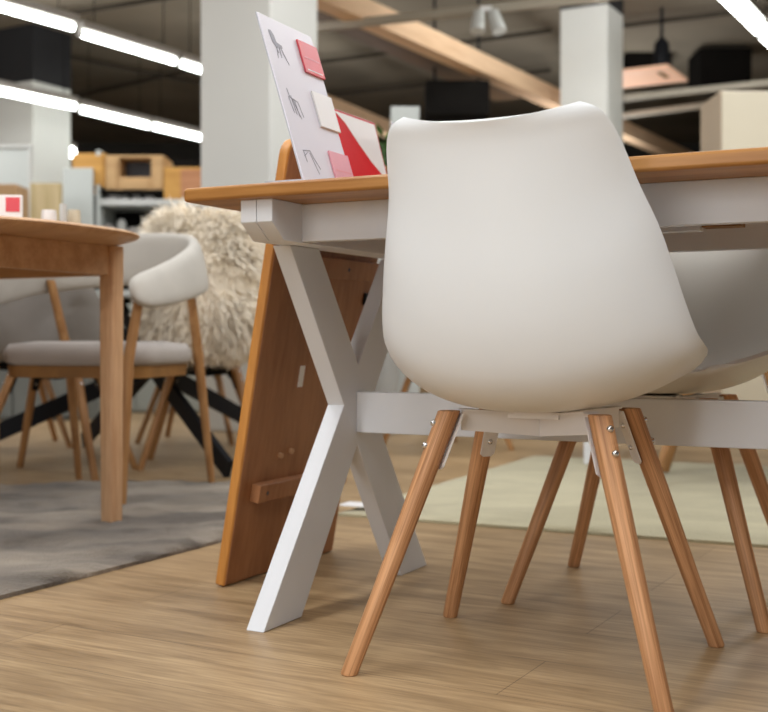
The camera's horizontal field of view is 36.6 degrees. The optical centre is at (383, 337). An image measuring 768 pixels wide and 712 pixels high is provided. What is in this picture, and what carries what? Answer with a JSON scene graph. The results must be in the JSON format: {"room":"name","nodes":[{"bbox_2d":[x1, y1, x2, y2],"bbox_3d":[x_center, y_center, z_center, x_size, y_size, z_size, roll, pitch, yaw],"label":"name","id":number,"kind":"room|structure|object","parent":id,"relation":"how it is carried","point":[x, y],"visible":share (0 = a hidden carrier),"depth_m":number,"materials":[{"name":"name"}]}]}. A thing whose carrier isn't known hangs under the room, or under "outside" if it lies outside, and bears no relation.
{"room":"store","nodes":[
{"label":"store","id":0,"kind":"room"},
{"bbox_2d":[0,23,70,183],"bbox_3d":[-3.671,-1.353,12.161,0.534,3.700,0.534,0,0,29],"label":"pillar","id":1,"kind":"structure","parent":0,"point":[31,54],"depth_m":11.96,"materials":[{"name":"paint"}]},
{"bbox_2d":[67,0,162,13],"bbox_3d":[-2.230,-3.123,10.758,2.296,0.040,0.031,0,0,27],"label":"ceiling beam","id":2,"kind":"structure","parent":0,"point":[134,2],"depth_m":10.90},
{"bbox_2d":[73,69,191,96],"bbox_3d":[-3.153,-3.123,14.270,5.230,0.040,0.031,0,0,41],"label":"ceiling beam","id":3,"kind":"structure","parent":0,"point":[182,70],"depth_m":14.20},
{"bbox_2d":[71,55,200,84],"bbox_3d":[-2.835,-3.123,13.588,0.030,0.040,3.891,0,0,43],"label":"ceiling beam","id":4,"kind":"structure","parent":0,"point":[77,58],"depth_m":13.47,"materials":[{"name":"black metal"}]},
{"bbox_2d":[201,0,316,431],"bbox_3d":[-0.676,-1.353,6.310,0.459,3.700,0.459,0,0,29],"label":"pillar","id":5,"kind":"structure","parent":0,"point":[244,130],"depth_m":6.12,"materials":[{"name":"paint"}]},
{"bbox_2d":[327,94,389,137],"bbox_3d":[0.011,-2.403,13.274,0.140,0.160,3.593,0,0,24],"label":"ceiling beam","id":6,"kind":"structure","parent":0,"point":[338,104],"depth_m":12.57,"materials":[{"name":"brown wood"}]},
{"bbox_2d":[0,387,767,711],"bbox_3d":[0.000,0.547,7.000,28.000,0.100,26.000,0,0,0],"label":"floor","id":7,"kind":"structure","parent":0,"point":[159,635],"depth_m":1.95,"materials":[{"name":"brown wood"}]},
{"bbox_2d":[0,184,28,217],"bbox_3d":[-2.451,-0.236,7.425,0.280,1.466,0.250,0,0,0],"label":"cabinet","id":8,"kind":"object","parent":7,"relation":"on","point":[5,189],"visible":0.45,"depth_m":7.36,"materials":[{"name":"brown wood"}]},
{"bbox_2d":[0,145,32,217],"bbox_3d":[-2.825,-0.434,8.211,0.665,1.861,0.047,0,0,0],"label":"framed panel","id":9,"kind":"object","parent":7,"relation":"on","point":[16,161],"visible":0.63,"depth_m":8.20,"materials":[{"name":"white"}]},
{"bbox_2d":[0,358,71,447],"bbox_3d":[-1.723,0.093,5.356,0.500,0.809,0.525,0,0,-25],"label":"shell chair","id":10,"kind":"object","parent":7,"relation":"on","point":[3,365],"visible":0.06,"depth_m":5.29,"materials":[{"name":"black wood"}]},
{"bbox_2d":[30,183,62,220],"bbox_3d":[-2.305,-0.279,7.920,0.211,1.553,0.040,0,0,0],"label":"panel","id":11,"kind":"object","parent":7,"relation":"on","point":[43,196],"visible":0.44,"depth_m":7.90,"materials":[{"name":"brown wood"}]},
{"bbox_2d":[0,370,98,419],"bbox_3d":[-2.690,0.137,7.107,1.820,0.720,0.285,0,0,0],"label":"sideboard","id":12,"kind":"object","parent":7,"relation":"on","point":[15,404],"visible":0.06,"depth_m":6.98,"materials":[{"name":"grey"}]},
{"bbox_2d":[0,288,137,480],"bbox_3d":[-1.201,0.093,4.234,0.500,0.809,0.525,0,0,8],"label":"shell chair","id":13,"kind":"object","parent":7,"relation":"on","point":[28,319],"visible":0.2,"depth_m":4.04,"materials":[{"name":"grey plastic"}]},
{"bbox_2d":[63,168,93,224],"bbox_3d":[-2.255,-0.378,8.560,0.220,1.750,0.040,0,0,0],"label":"divider panel","id":14,"kind":"object","parent":7,"relation":"on","point":[78,183],"visible":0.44,"depth_m":8.54,"materials":[{"name":"white"}]},
{"bbox_2d":[0,480,229,599],"bbox_3d":[-1.025,0.483,2.929,1.333,0.028,2.040,0,0,0],"label":"rug","id":15,"kind":"object","parent":7,"relation":"on","point":[54,533],"visible":0.8,"depth_m":2.94,"materials":[{"name":"grey carpet"}]},
{"bbox_2d":[0,216,139,521],"bbox_3d":[-1.390,0.110,3.041,1.594,0.748,0.900,0,0,27],"label":"table","id":16,"kind":"object","parent":15,"relation":"on","point":[29,247],"visible":0.99,"depth_m":3.02,"materials":[{"name":"brown wood"}]},
{"bbox_2d":[0,195,22,216],"bbox_3d":[-0.896,-0.301,2.748,0.076,0.074,0.018,0,0,-8],"label":"price sign","id":17,"kind":"object","parent":16,"relation":"on","point":[10,205],"visible":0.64,"depth_m":2.74,"materials":[{"name":"white paper"}]},
{"bbox_2d":[41,210,56,219],"bbox_3d":[-0.846,-0.293,2.930,0.040,0.058,0.040,0,0,0],"label":"cup","id":18,"kind":"object","parent":16,"relation":"on","point":[45,214],"visible":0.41,"depth_m":2.92,"materials":[{"name":"ceramic"}]},
{"bbox_2d":[59,204,66,221],"bbox_3d":[-0.816,-0.302,2.950,0.020,0.076,0.020,0,0,0],"label":"glass vase","id":19,"kind":"object","parent":16,"relation":"on","point":[62,207],"visible":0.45,"depth_m":2.94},
{"bbox_2d":[67,210,80,222],"bbox_3d":[-0.802,-0.297,3.000,0.036,0.066,0.036,0,0,0],"label":"candle cup","id":20,"kind":"object","parent":16,"relation":"on","point":[74,216],"visible":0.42,"depth_m":2.99,"materials":[{"name":"beige paint"}]},
{"bbox_2d":[0,233,214,503],"bbox_3d":[-0.879,0.066,3.659,0.635,0.838,0.620,0,0,14],"label":"chair","id":21,"kind":"object","parent":15,"relation":"on","point":[160,269],"visible":0.75,"depth_m":3.53,"materials":[{"name":"grey fabric"}]},
{"bbox_2d":[0,286,240,477],"bbox_3d":[-1.040,0.121,4.856,1.440,0.755,1.513,0,0,0],"label":"table","id":22,"kind":"object","parent":7,"relation":"on","point":[50,409],"visible":0.12,"depth_m":4.59,"materials":[{"name":"metal"}]},
{"bbox_2d":[96,150,200,303],"bbox_3d":[-1.379,-0.448,8.850,1.512,1.891,0.500,0,0,0],"label":"shelving unit","id":23,"kind":"object","parent":7,"relation":"on","point":[108,211],"visible":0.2,"depth_m":8.69,"materials":[{"name":"white"}]},
{"bbox_2d":[72,153,106,194],"bbox_3d":[-2.191,-1.246,8.824,0.245,0.252,0.462,0,0,0],"label":"upper cabinet","id":24,"kind":"object","parent":23,"relation":"on","point":[79,160],"visible":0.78,"depth_m":8.59,"materials":[{"name":"orange wood"}]},
{"bbox_2d":[107,195,119,198],"bbox_3d":[-2.031,-1.052,8.720,0.099,0.035,0.099,0,0,0],"label":"bowl","id":25,"kind":"object","parent":23,"relation":"on","point":[108,196],"visible":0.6,"depth_m":8.68,"materials":[{"name":"ceramic"}]},
{"bbox_2d":[117,219,125,229],"bbox_3d":[-1.972,-0.811,8.720,0.070,0.160,0.070,0,0,0],"label":"storage jar","id":26,"kind":"object","parent":23,"relation":"on","point":[121,224],"visible":0.45,"depth_m":8.69,"materials":[{"name":"white ceramic"}]},
{"bbox_2d":[127,227,141,232],"bbox_3d":[-1.876,-0.781,8.720,0.120,0.100,0.120,0,0,0],"label":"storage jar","id":27,"kind":"object","parent":23,"relation":"on","point":[132,229],"visible":0.34,"depth_m":8.67,"materials":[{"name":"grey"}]},
{"bbox_2d":[106,155,172,189],"bbox_3d":[-1.852,-1.227,8.799,0.426,0.260,0.412,0,0,0],"label":"media cabinet","id":28,"kind":"object","parent":23,"relation":"on","point":[123,172],"visible":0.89,"depth_m":8.61,"materials":[{"name":"brown wood"}]},
{"bbox_2d":[144,196,153,198],"bbox_3d":[-1.764,-1.048,8.720,0.077,0.028,0.077,0,0,0],"label":"bowl","id":29,"kind":"object","parent":23,"relation":"on","point":[145,197],"visible":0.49,"depth_m":8.69,"materials":[{"name":"ceramic"}]},
{"bbox_2d":[164,167,200,198],"bbox_3d":[-1.481,-1.149,8.799,0.308,0.237,0.412,0,0,0],"label":"base cabinet","id":30,"kind":"object","parent":23,"relation":"on","point":[176,179],"visible":0.49,"depth_m":8.61,"materials":[{"name":"orange wood"}]},
{"bbox_2d":[99,304,199,412],"bbox_3d":[-1.335,0.137,7.907,1.230,0.720,0.485,0,0,0],"label":"sideboard","id":31,"kind":"object","parent":7,"relation":"on","point":[141,400],"visible":0.06,"depth_m":7.68,"materials":[{"name":"grey"}]},
{"bbox_2d":[135,374,241,444],"bbox_3d":[-0.899,0.093,5.626,0.500,0.809,0.525,0,0,10],"label":"shell chair","id":32,"kind":"object","parent":7,"relation":"on","point":[219,382],"visible":0.09,"depth_m":5.48,"materials":[{"name":"black wood"}]},
{"bbox_2d":[137,337,244,470],"bbox_3d":[-0.706,0.093,4.574,0.500,0.809,0.525,0,0,-6],"label":"shell chair","id":33,"kind":"object","parent":7,"relation":"on","point":[162,407],"visible":0.21,"depth_m":4.47,"materials":[{"name":"black wood"}]},
{"bbox_2d":[128,195,265,371],"bbox_3d":[-0.666,-0.194,4.274,0.547,0.646,0.433,0,0,-4],"label":"sheepskin","id":34,"kind":"object","parent":33,"relation":"on","point":[234,262],"visible":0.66,"depth_m":4.15,"materials":[{"name":"beige fur"}]},
{"bbox_2d":[216,139,387,585],"bbox_3d":[-0.160,0.052,2.474,0.178,0.886,0.440,0,0,27],"label":"display board","id":35,"kind":"object","parent":7,"relation":"on","point":[285,404],"visible":0.53,"depth_m":2.36,"materials":[{"name":"brown wood"}]},
{"bbox_2d":[375,124,398,434],"bbox_3d":[0.006,-0.302,6.020,0.193,1.598,0.204,0,0,0],"label":"potted plant","id":36,"kind":"object","parent":7,"relation":"on","point":[388,378],"visible":0.12,"depth_m":5.95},
{"bbox_2d":[390,107,419,391],"bbox_3d":[0.113,-0.370,6.332,0.155,1.735,0.335,0,0,0],"label":"tall cabinet","id":37,"kind":"object","parent":7,"relation":"on","point":[396,113],"visible":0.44,"depth_m":6.18,"materials":[{"name":"white"}]},
{"bbox_2d":[383,376,513,449],"bbox_3d":[0.274,0.093,5.247,0.525,0.809,0.500,0,0,-30],"label":"shell chair","id":38,"kind":"object","parent":7,"relation":"on","point":[407,382],"visible":0.02,"depth_m":5.30,"materials":[{"name":"black wood"}]},
{"bbox_2d":[184,147,767,632],"bbox_3d":[0.560,0.122,1.939,1.626,0.750,0.783,0,0,27],"label":"dining table","id":39,"kind":"object","parent":7,"relation":"on","point":[716,200],"visible":0.59,"depth_m":2.04,"materials":[{"name":"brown wood"}]},
{"bbox_2d":[255,12,352,182],"bbox_3d":[-0.129,-0.394,1.966,0.095,0.284,0.182,0,0,26],"label":"display card","id":40,"kind":"object","parent":39,"relation":"on","point":[313,128],"visible":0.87,"depth_m":1.96,"materials":[{"name":"white paper"}]},
{"bbox_2d":[334,109,386,175],"bbox_3d":[-0.041,-0.353,2.343,0.056,0.200,0.192,0,0,27],"label":"display card","id":41,"kind":"object","parent":39,"relation":"on","point":[358,136],"visible":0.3,"depth_m":2.35,"materials":[{"name":"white paper"}]},
{"bbox_2d":[341,101,724,711],"bbox_3d":[0.240,0.093,1.786,0.500,0.809,0.525,0,0,25],"label":"shell chair","id":42,"kind":"object","parent":7,"relation":"on","point":[530,280],"visible":1,"depth_m":1.59,"materials":[{"name":"white plastic"}]},
{"bbox_2d":[338,456,767,547],"bbox_3d":[1.422,0.488,3.469,2.600,0.017,1.750,0,0,25],"label":"rug","id":43,"kind":"object","parent":7,"relation":"on","point":[511,492],"visible":0.56,"depth_m":3.41,"materials":[{"name":"beige carpet"}]},
{"bbox_2d":[339,501,363,506],"bbox_3d":[-0.066,0.473,3.295,0.113,0.002,0.080,0,0,23],"label":"paper label","id":44,"kind":"object","parent":43,"relation":"on","point":[352,504],"visible":0.43,"depth_m":3.29,"materials":[{"name":"white paper"}]},
{"bbox_2d":[584,442,590,463],"bbox_3d":[1.575,0.111,4.420,1.500,0.735,0.840,0,0,27],"label":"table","id":45,"kind":"object","parent":43,"relation":"on","point":[587,451],"visible":0.06,"depth_m":4.39,"materials":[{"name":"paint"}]},
{"bbox_2d":[659,371,767,471],"bbox_3d":[1.158,0.074,3.874,0.500,0.809,0.525,0,0,19],"label":"shell chair","id":46,"kind":"object","parent":43,"relation":"on","point":[667,453],"visible":0.06,"depth_m":3.78,"materials":[{"name":"wood"}]},
{"bbox_2d":[501,249,767,632],"bbox_3d":[0.531,0.093,2.249,0.500,0.809,0.525,0,0,27],"label":"shell chair","id":47,"kind":"object","parent":7,"relation":"on","point":[725,293],"visible":0.25,"depth_m":2.30,"materials":[{"name":"plastic"}]},
{"bbox_2d":[701,91,767,400],"bbox_3d":[2.245,-0.391,6.173,1.010,1.775,0.415,0,0,0],"label":"tall cabinet","id":48,"kind":"object","parent":7,"relation":"on","point":[729,119],"visible":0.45,"depth_m":5.98,"materials":[{"name":"beige paint"}]},
{"bbox_2d":[0,0,767,141],"bbox_3d":[0.000,-3.253,7.000,28.000,0.100,26.000,0,0,0],"label":"ceiling","id":49,"kind":"structure","parent":0,"point":[180,100],"depth_m":13.25,"materials":[{"name":"grey paint"}]},
{"bbox_2d":[0,6,78,109],"bbox_3d":[-3.315,-2.713,10.863,0.100,0.981,1.096,0,0,35],"label":"tube light","id":50,"kind":"object","parent":49,"relation":"hanging from","point":[10,89],"visible":1,"depth_m":10.93,"materials":[{"name":"white plastic"}]},
{"bbox_2d":[0,0,79,31],"bbox_3d":[-2.486,-2.715,8.081,0.100,0.976,0.848,0,0,35],"label":"tube light","id":51,"kind":"object","parent":49,"relation":"hanging from","point":[28,9],"visible":1,"depth_m":8.14,"materials":[{"name":"white plastic"}]},
{"bbox_2d":[71,75,77,157],"bbox_3d":[-3.821,-2.698,14.051,0.122,1.010,0.177,0,0,31],"label":"tube light","id":52,"kind":"object","parent":49,"relation":"hanging from","point":[73,144],"visible":0.27,"depth_m":14.10,"materials":[{"name":"white plastic"}]},
{"bbox_2d":[76,16,152,128],"bbox_3d":[-2.754,-2.713,11.870,0.100,0.981,1.049,0,0,29],"label":"tube light","id":53,"kind":"object","parent":49,"relation":"hanging from","point":[88,107],"visible":0.92,"depth_m":11.81,"materials":[{"name":"white plastic"}]},
{"bbox_2d":[76,0,180,64],"bbox_3d":[-1.976,-2.715,9.019,0.100,0.976,1.058,0,0,32],"label":"tube light","id":54,"kind":"object","parent":49,"relation":"hanging from","point":[87,30],"visible":0.98,"depth_m":8.95,"materials":[{"name":"white plastic"}]},
{"bbox_2d":[150,40,200,140],"bbox_3d":[-2.210,-2.713,12.797,0.100,0.981,1.079,0,0,30],"label":"tube light","id":55,"kind":"object","parent":49,"relation":"hanging from","point":[158,124],"visible":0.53,"depth_m":12.60,"materials":[{"name":"white plastic"}]},
{"bbox_2d":[176,0,200,72],"bbox_3d":[-1.396,-2.715,10.000,0.100,0.976,1.151,0,0,30],"label":"tube light","id":56,"kind":"object","parent":49,"relation":"hanging from","point":[187,61],"visible":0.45,"depth_m":9.60,"materials":[{"name":"white plastic"}]},
{"bbox_2d":[424,0,489,120],"bbox_3d":[0.651,-2.586,10.395,0.563,1.233,0.410,0,0,0],"label":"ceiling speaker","id":57,"kind":"object","parent":49,"relation":"hanging from","point":[444,100],"visible":0.78,"depth_m":10.20,"materials":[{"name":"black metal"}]},
{"bbox_2d":[432,87,483,108],"bbox_3d":[0.651,-2.112,10.194,0.450,0.194,0.009,0,0,0],"label":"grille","id":58,"kind":"object","parent":57,"relation":"attached to","point":[442,97],"depth_m":10.19,"materials":[{"name":"black metal"}]},
{"bbox_2d":[623,52,671,68],"bbox_3d":[2.970,-3.183,13.245,0.516,0.359,0.510,0,0,0],"label":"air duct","id":59,"kind":"object","parent":49,"relation":"hanging from","point":[630,59],"visible":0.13,"depth_m":12.99,"materials":[{"name":"black metal"}]},
{"bbox_2d":[631,52,653,64],"bbox_3d":[2.970,-3.174,12.995,0.412,0.233,0.009,0,0,0],"label":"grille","id":60,"kind":"object","parent":59,"relation":"attached to","point":[637,58],"depth_m":12.99,"materials":[{"name":"black metal"}]},
{"bbox_2d":[623,7,687,87],"bbox_3d":[2.478,-2.876,11.442,0.850,0.654,0.700,0,0,29],"label":"pendant lamp","id":61,"kind":"object","parent":49,"relation":"hanging from","point":[661,72],"visible":0.81,"depth_m":11.22,"materials":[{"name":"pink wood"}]},
{"bbox_2d":[653,37,670,65],"bbox_3d":[2.692,-2.748,11.241,0.170,0.330,0.166,0,0,29],"label":"socket","id":62,"kind":"object","parent":61,"relation":"attached to","point":[661,56],"depth_m":11.18,"materials":[{"name":"black metal"}]},
{"bbox_2d":[688,48,751,94],"bbox_3d":[3.715,-2.970,12.845,0.565,0.466,0.510,0,0,0],"label":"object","id":63,"kind":"object","parent":49,"relation":"hanging from","point":[707,66],"visible":0.8,"depth_m":12.60,"materials":[{"name":"black metal"}]},
{"bbox_2d":[705,55,746,79],"bbox_3d":[3.715,-2.933,12.595,0.452,0.268,0.009,0,0,0],"label":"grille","id":64,"kind":"object","parent":63,"relation":"attached to","point":[717,67],"depth_m":12.59,"materials":[{"name":"black metal"}]},
{"bbox_2d":[720,0,766,35],"bbox_3d":[2.102,-2.703,7.370,0.102,1.000,2.524,0,0,30],"label":"tube light","id":65,"kind":"object","parent":49,"relation":"hanging from","point":[749,12],"visible":1,"depth_m":8.08,"materials":[{"name":"white plastic"}]},
{"bbox_2d":[756,0,767,45],"bbox_3d":[3.195,-2.703,9.225,0.102,1.000,1.654,0,0,31],"label":"tube light","id":66,"kind":"object","parent":49,"relation":"hanging from","point":[764,38],"visible":0.45,"depth_m":8.53,"materials":[{"name":"white plastic"}]},
{"bbox_2d":[71,142,700,290],"bbox_3d":[0.000,-1.353,19.100,28.000,3.700,0.200,0,0,0],"label":"wall","id":67,"kind":"structure","parent":0,"point":[170,150],"depth_m":19.00,"materials":[{"name":"paint"}]},
{"bbox_2d":[317,10,518,100],"bbox_3d":[0.178,-2.503,9.897,0.260,0.160,4.400,0,0,29],"label":"ceiling beam","id":68,"kind":"structure","parent":0,"point":[407,55],"depth_m":9.98,"materials":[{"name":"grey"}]},
{"bbox_2d":[320,28,551,63],"bbox_3d":[0.141,-3.123,12.641,3.570,0.040,0.034,0,0,29],"label":"ceiling beam","id":69,"kind":"structure","parent":0,"point":[549,30],"depth_m":12.17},
{"bbox_2d":[327,68,550,95],"bbox_3d":[0.164,-3.123,14.452,4.021,0.040,0.032,0,0,28],"label":"ceiling beam","id":70,"kind":"structure","parent":0,"point":[548,69],"depth_m":14.48,"materials":[{"name":"grey"}]},
{"bbox_2d":[317,0,614,31],"bbox_3d":[0.574,-2.303,8.176,3.155,0.060,0.061,0,0,22],"label":"rail","id":71,"kind":"object","parent":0,"point":[517,5],"visible":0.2,"depth_m":8.22,"materials":[{"name":"grey metal"}]},
{"bbox_2d":[470,6,506,35],"bbox_3d":[0.720,-2.196,8.015,0.250,0.203,0.128,0,0,0],"label":"track spotlight","id":72,"kind":"object","parent":71,"relation":"hanging from","point":[497,25],"visible":1,"depth_m":7.99,"materials":[{"name":"white metal"}]},
{"bbox_2d":[317,0,690,154],"bbox_3d":[1.974,-2.403,12.097,0.160,0.170,10.902,0,0,31],"label":"ceiling beam","id":73,"kind":"structure","parent":0,"point":[418,37],"depth_m":9.85,"materials":[{"name":"brown wood"}]},
{"bbox_2d":[560,0,623,142],"bbox_3d":[1.937,-1.353,10.810,0.459,3.700,0.459,0,0,29],"label":"pillar","id":74,"kind":"structure","parent":0,"point":[591,34],"depth_m":10.62,"materials":[{"name":"paint"}]},
{"bbox_2d":[623,102,704,118],"bbox_3d":[2.905,-2.303,11.689,1.352,0.055,0.056,0,0,37],"label":"rail","id":75,"kind":"object","parent":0,"point":[695,106],"visible":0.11,"depth_m":11.72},
{"bbox_2d":[623,79,767,101],"bbox_3d":[3.002,-2.303,10.748,2.184,0.060,0.060,0,0,29],"label":"rail","id":76,"kind":"object","parent":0,"point":[758,83],"visible":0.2,"depth_m":10.78,"materials":[{"name":"grey metal"}]},
{"bbox_2d":[623,6,767,27],"bbox_3d":[2.862,-3.123,11.362,2.012,0.040,0.031,0,0,27],"label":"ceiling beam","id":77,"kind":"structure","parent":0,"point":[729,12],"depth_m":11.32,"materials":[{"name":"grey metal"}]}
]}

